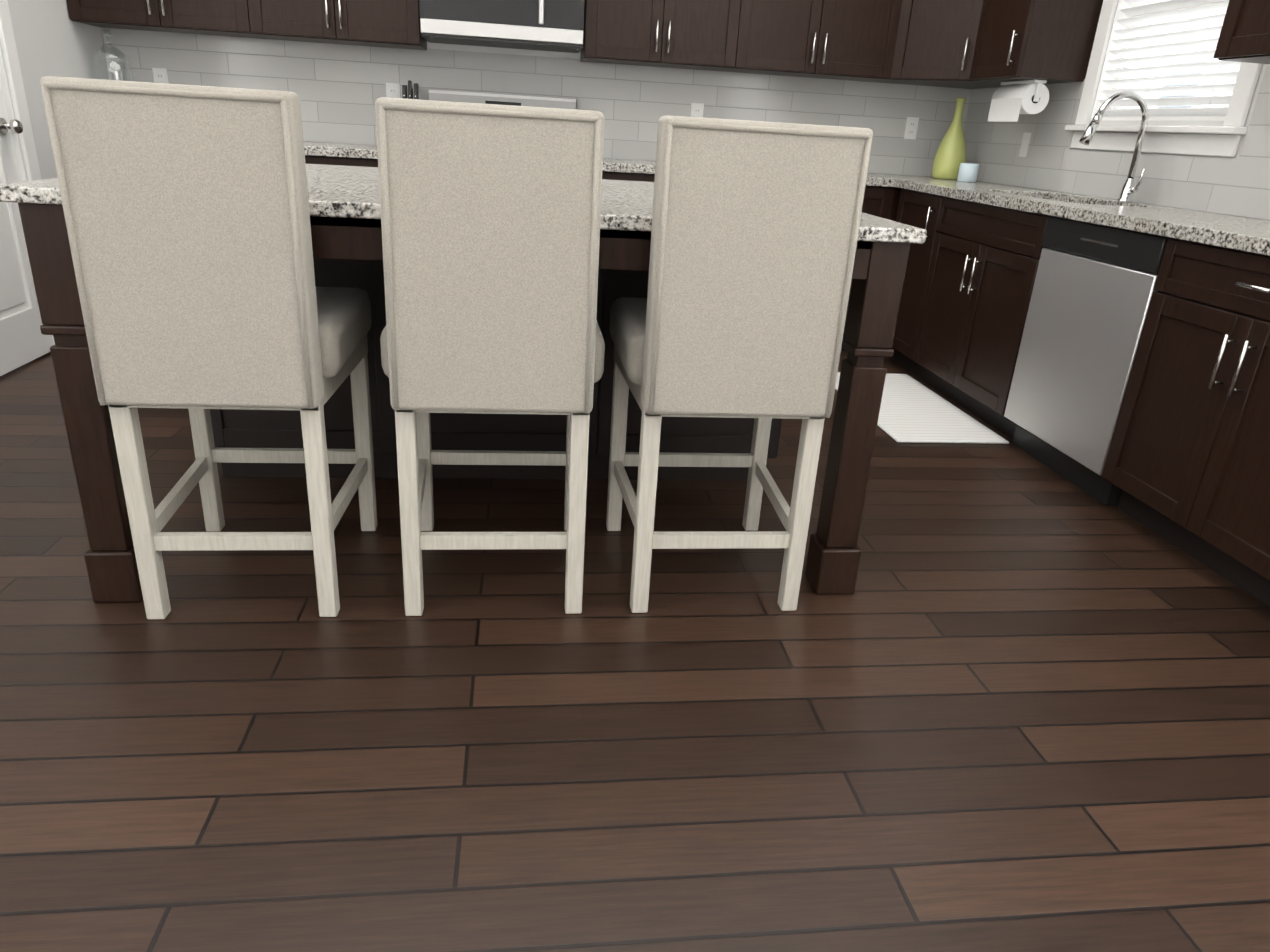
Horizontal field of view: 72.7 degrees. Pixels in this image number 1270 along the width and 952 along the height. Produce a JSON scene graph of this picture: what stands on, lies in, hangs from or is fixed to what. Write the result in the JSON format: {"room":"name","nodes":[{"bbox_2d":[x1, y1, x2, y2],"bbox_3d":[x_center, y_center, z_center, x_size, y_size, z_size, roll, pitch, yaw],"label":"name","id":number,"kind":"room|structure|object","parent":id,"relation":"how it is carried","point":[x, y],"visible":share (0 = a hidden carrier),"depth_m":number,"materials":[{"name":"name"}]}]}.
{"room":"kitchen","nodes":[
{"label":"kitchen","id":0,"kind":"room"},
{"bbox_2d":[0,0,108,375],"bbox_3d":[-2.559,-1.834,3.361,0.140,2.754,1.900,0,22,-8],"label":"door","id":1,"kind":"structure","parent":0,"point":[39,39],"depth_m":3.54,"materials":[{"name":"grey paint"}]},
{"bbox_2d":[312,41,918,175],"bbox_3d":[-0.373,-2.200,4.595,4.833,2.754,0.120,0,22,-8],"label":"wall","id":2,"kind":"structure","parent":0,"point":[502,50],"depth_m":4.49,"materials":[{"name":"grey paint"}]},
{"bbox_2d":[66,0,265,38],"bbox_3d":[-2.147,-2.665,3.924,0.842,1.144,0.330,0,22,-8],"label":"upper cabinet","id":3,"kind":"object","parent":2,"relation":"attached to","point":[203,17],"depth_m":3.97,"materials":[{"name":"brown wood"}]},
{"bbox_2d":[226,0,437,49],"bbox_3d":[-1.398,-2.652,4.005,0.890,1.144,0.370,0,22,-8],"label":"upper cabinet","id":4,"kind":"object","parent":2,"relation":"attached to","point":[372,23],"depth_m":4.06,"materials":[{"name":"brown wood"}]},
{"bbox_2d":[414,0,585,51],"bbox_3d":[-0.640,-2.361,4.198,0.765,0.471,0.418,0,22,-8],"label":"microwave","id":5,"kind":"object","parent":2,"relation":"attached to","point":[542,25],"depth_m":4.09,"materials":[{"name":"silver metal"}]},
{"bbox_2d":[101,27,968,175],"bbox_3d":[-0.378,-1.971,4.619,4.550,0.479,0.008,0,22,-8],"label":"tile backsplash","id":6,"kind":"structure","parent":2,"relation":"attached to","point":[339,89],"depth_m":4.56,"materials":[{"name":"white tile"}]},
{"bbox_2d":[152,67,168,83],"bbox_3d":[-2.386,-1.991,4.341,0.070,0.114,0.007,0,22,-8],"label":"electrical outlet plate","id":7,"kind":"object","parent":6,"relation":"attached to","point":[160,75],"depth_m":4.33,"materials":[{"name":"white plastic"}]},
{"bbox_2d":[386,83,399,97],"bbox_3d":[-1.259,-1.983,4.491,0.070,0.114,0.007,0,22,-8],"label":"electrical outlet plate","id":8,"kind":"object","parent":6,"relation":"attached to","point":[392,89],"depth_m":4.48,"materials":[{"name":"white plastic"}]},
{"bbox_2d":[690,103,703,117],"bbox_3d":[0.337,-1.971,4.704,0.070,0.114,0.007,0,22,-8],"label":"electrical outlet plate","id":9,"kind":"object","parent":6,"relation":"attached to","point":[697,109],"depth_m":4.69,"materials":[{"name":"white plastic"}]},
{"bbox_2d":[904,117,918,138],"bbox_3d":[1.559,-1.962,4.867,0.070,0.114,0.007,0,22,-8],"label":"electrical outlet plate","id":10,"kind":"object","parent":6,"relation":"attached to","point":[912,122],"depth_m":4.87,"materials":[{"name":"white plastic"}]},
{"bbox_2d":[567,0,757,72],"bbox_3d":[0.142,-2.640,4.210,0.875,1.144,0.370,0,22,-8],"label":"upper cabinet","id":11,"kind":"object","parent":2,"relation":"attached to","point":[711,35],"depth_m":4.25,"materials":[{"name":"brown wood"}]},
{"bbox_2d":[742,0,893,83],"bbox_3d":[0.923,-2.635,4.316,0.927,1.144,0.366,0,22,-8],"label":"upper cabinet","id":12,"kind":"object","parent":2,"relation":"attached to","point":[824,39],"depth_m":4.34,"materials":[{"name":"brown wood"}]},
{"bbox_2d":[882,0,1002,88],"bbox_3d":[1.631,-2.573,4.272,0.663,1.144,0.664,0,22,-8],"label":"upper cabinet","id":13,"kind":"object","parent":2,"relation":"attached to","point":[928,44],"depth_m":4.30,"materials":[{"name":"brown wood"}]},
{"bbox_2d":[0,351,1269,951],"bbox_3d":[-0.820,0.808,0.860,7.200,0.060,9.310,0,22,-8],"label":"floor","id":14,"kind":"structure","parent":0,"point":[1010,697],"depth_m":1.68,"materials":[{"name":"brown wood"}]},
{"bbox_2d":[40,76,377,618],"bbox_3d":[-0.887,-0.278,1.968,0.480,1.108,0.556,0,22,-8],"label":"stool","id":15,"kind":"object","parent":14,"relation":"on","point":[187,220],"visible":1,"depth_m":1.65,"materials":[{"name":"beige fabric"}]},
{"bbox_2d":[305,157,311,163],"bbox_3d":[-1.908,-1.203,4.407,0.664,0.876,0.606,0,22,-8],"label":"base cabinet","id":16,"kind":"object","parent":14,"relation":"on","point":[308,160],"depth_m":4.02,"materials":[{"name":"black wood"}]},
{"bbox_2d":[312,157,377,166],"bbox_3d":[-1.388,-1.199,4.476,0.614,0.876,0.606,0,22,-8],"label":"base cabinet","id":17,"kind":"object","parent":14,"relation":"on","point":[345,161],"depth_m":4.04,"materials":[{"name":"black wood"}]},
{"bbox_2d":[304,141,377,160],"bbox_3d":[-1.832,-1.622,4.232,1.567,0.040,0.632,0,22,-8],"label":"countertop","id":18,"kind":"structure","parent":17,"relation":"on","point":[312,149],"depth_m":4.01,"materials":[{"name":"grey stone"}]},
{"bbox_2d":[92,29,132,80],"bbox_3d":[-2.504,-1.897,4.149,0.160,0.452,0.160,0,22,-8],"label":"apothecary jar","id":19,"kind":"object","parent":18,"relation":"on","point":[108,58],"visible":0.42,"depth_m":4.10,"materials":[{"name":"clear glass"}]},
{"bbox_2d":[402,80,418,98],"bbox_3d":[-1.137,-1.834,4.377,0.100,0.315,0.158,0,22,-8],"label":"knife block","id":20,"kind":"object","parent":18,"relation":"on","point":[410,91],"visible":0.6,"depth_m":4.33,"materials":[{"name":"black"}]},
{"bbox_2d":[18,203,909,602],"bbox_3d":[-0.385,-0.330,2.475,1.828,0.884,1.174,0,22,-8],"label":"kitchen island","id":21,"kind":"object","parent":14,"relation":"on","point":[346,225],"depth_m":2.13,"materials":[{"name":"wood"}]},
{"bbox_2d":[0,163,926,243],"bbox_3d":[-0.362,-0.717,2.323,1.854,0.116,1.218,0,22,-8],"label":"island countertop","id":22,"kind":"structure","parent":21,"relation":"on","point":[334,191],"depth_m":1.86,"materials":[{"name":"grey stone"}]},
{"bbox_2d":[375,97,604,615],"bbox_3d":[-0.328,-0.274,2.042,0.480,1.108,0.556,0,22,-8],"label":"stool","id":23,"kind":"object","parent":14,"relation":"on","point":[490,219],"visible":1,"depth_m":1.71,"materials":[{"name":"beige fabric"}]},
{"bbox_2d":[428,89,576,109],"bbox_3d":[-0.688,-1.332,4.473,0.765,1.202,0.664,0,22,-8],"label":"range","id":24,"kind":"object","parent":14,"relation":"on","point":[500,99],"visible":0.04,"depth_m":4.49,"materials":[{"name":"silver metal"}]},
{"bbox_2d":[602,173,654,181],"bbox_3d":[-0.007,-1.189,4.660,0.629,0.876,0.606,0,22,-8],"label":"base cabinet","id":25,"kind":"object","parent":14,"relation":"on","point":[647,177],"depth_m":4.22,"materials":[{"name":"black wood"}]},
{"bbox_2d":[606,115,872,612],"bbox_3d":[0.199,-0.270,2.113,0.480,1.108,0.556,0,22,-8],"label":"stool","id":26,"kind":"object","parent":14,"relation":"on","point":[740,311],"visible":1,"depth_m":1.79,"materials":[{"name":"beige fabric"}]},
{"bbox_2d":[841,185,895,350],"bbox_3d":[1.110,-1.181,4.809,0.310,0.876,0.606,0,22,-8],"label":"base cabinet","id":27,"kind":"object","parent":14,"relation":"on","point":[877,201],"depth_m":4.41,"materials":[{"name":"black wood"}]},
{"bbox_2d":[888,189,931,364],"bbox_3d":[1.641,-0.948,4.316,0.605,0.876,0.550,0,22,-8],"label":"base cabinet","id":28,"kind":"object","parent":14,"relation":"on","point":[909,208],"depth_m":4.27,"materials":[{"name":"black wood"}]},
{"bbox_2d":[602,158,999,188],"bbox_3d":[0.803,-1.603,4.583,2.209,0.040,0.632,0,22,-8],"label":"countertop","id":29,"kind":"structure","parent":28,"relation":"on","point":[610,165],"depth_m":4.34,"materials":[{"name":"grey stone"}]},
{"bbox_2d":[931,98,965,179],"bbox_3d":[1.709,-1.806,4.626,0.170,0.405,0.170,0,22,-8],"label":"bottle vase","id":30,"kind":"object","parent":29,"relation":"on","point":[950,156],"visible":1,"depth_m":4.59,"materials":[{"name":"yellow ceramic"}]},
{"bbox_2d":[957,163,978,181],"bbox_3d":[1.739,-1.584,4.504,0.096,0.090,0.096,0,22,-8],"label":"candle jar","id":31,"kind":"object","parent":29,"relation":"on","point":[967,172],"visible":1,"depth_m":4.47,"materials":[{"name":"blue glass"}]},
{"bbox_2d":[835,372,1008,443],"bbox_3d":[1.196,-0.322,3.854,0.470,0.010,1.000,0,22,-8],"label":"rug","id":32,"kind":"object","parent":14,"relation":"on","point":[912,410],"visible":0.69,"depth_m":3.65,"materials":[{"name":"white fabric"}]},
{"bbox_2d":[900,197,1147,438],"bbox_3d":[1.715,-0.712,3.746,0.605,0.876,0.918,0,22,-8],"label":"base cabinet","id":33,"kind":"object","parent":14,"relation":"on","point":[975,280],"depth_m":3.64,"materials":[{"name":"black wood"}]},
{"bbox_2d":[1004,216,1173,505],"bbox_3d":[1.798,-0.417,3.035,0.594,0.872,0.625,0,22,-8],"label":"dishwasher","id":34,"kind":"object","parent":14,"relation":"on","point":[1092,292],"visible":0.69,"depth_m":2.94,"materials":[{"name":"silver metal"}]},
{"bbox_2d":[1102,237,1269,602],"bbox_3d":[1.896,-0.138,2.359,0.605,0.876,0.843,0,22,-8],"label":"base cabinet","id":35,"kind":"object","parent":14,"relation":"on","point":[1186,467],"depth_m":2.41,"materials":[{"name":"black wood"}]},
{"bbox_2d":[892,177,1269,256],"bbox_3d":[1.836,-0.798,2.756,0.632,0.040,3.574,0,22,-8],"label":"countertop","id":36,"kind":"structure","parent":35,"relation":"on","point":[1221,231],"depth_m":2.93,"materials":[{"name":"grey stone"}]},
{"bbox_2d":[1079,91,1148,202],"bbox_3d":[1.877,-1.282,3.365,0.284,0.402,0.110,0,22,-8],"label":"faucet","id":37,"kind":"object","parent":36,"relation":"on","point":[1129,189],"visible":1,"depth_m":3.36,"materials":[{"name":"silver metal"}]},
{"bbox_2d":[976,0,1269,219],"bbox_3d":[2.601,-0.469,0.777,0.460,2.754,8.910,0,22,-8],"label":"window","id":38,"kind":"structure","parent":0,"point":[1225,138],"depth_m":3.54,"materials":[{"name":"grey paint"}]},
{"bbox_2d":[966,0,1102,83],"bbox_3d":[1.836,-2.391,3.852,0.365,1.144,0.489,0,22,-8],"label":"upper cabinet","id":39,"kind":"object","parent":38,"relation":"attached to","point":[971,44],"depth_m":3.82,"materials":[{"name":"brown wood"}]},
{"bbox_2d":[988,79,1048,121],"bbox_3d":[1.801,-1.755,4.048,0.130,0.178,0.304,0,22,-8],"label":"paper towel holder","id":40,"kind":"object","parent":39,"relation":"attached to","point":[1011,101],"visible":1,"depth_m":3.96,"materials":[{"name":"white paper"}]},
{"bbox_2d":[962,66,1269,219],"bbox_3d":[2.126,-1.155,2.987,0.007,0.479,4.200,0,22,-8],"label":"tile backsplash","id":41,"kind":"structure","parent":38,"relation":"attached to","point":[1241,186],"depth_m":3.75,"materials":[{"name":"white tile"}]},
{"bbox_2d":[1019,133,1031,156],"bbox_3d":[1.944,-1.652,4.306,0.009,0.114,0.070,0,22,-8],"label":"electrical outlet plate","id":42,"kind":"object","parent":41,"relation":"attached to","point":[1026,136],"depth_m":4.30,"materials":[{"name":"white plastic"}]},
{"bbox_2d":[1096,0,1240,120],"bbox_3d":[2.122,-1.788,3.311,0.053,0.786,0.795,0,22,-8],"label":"window blinds","id":43,"kind":"object","parent":38,"relation":"attached to","point":[1190,114],"visible":0.67,"depth_m":3.39,"materials":[{"name":"white plastic"}]},
{"bbox_2d":[1213,0,1269,63],"bbox_3d":[2.064,-1.722,2.237,0.330,1.144,0.664,0,22,-8],"label":"upper cabinet","id":44,"kind":"object","parent":38,"relation":"attached to","point":[1244,36],"depth_m":2.62,"materials":[{"name":"brown wood"}]}
]}

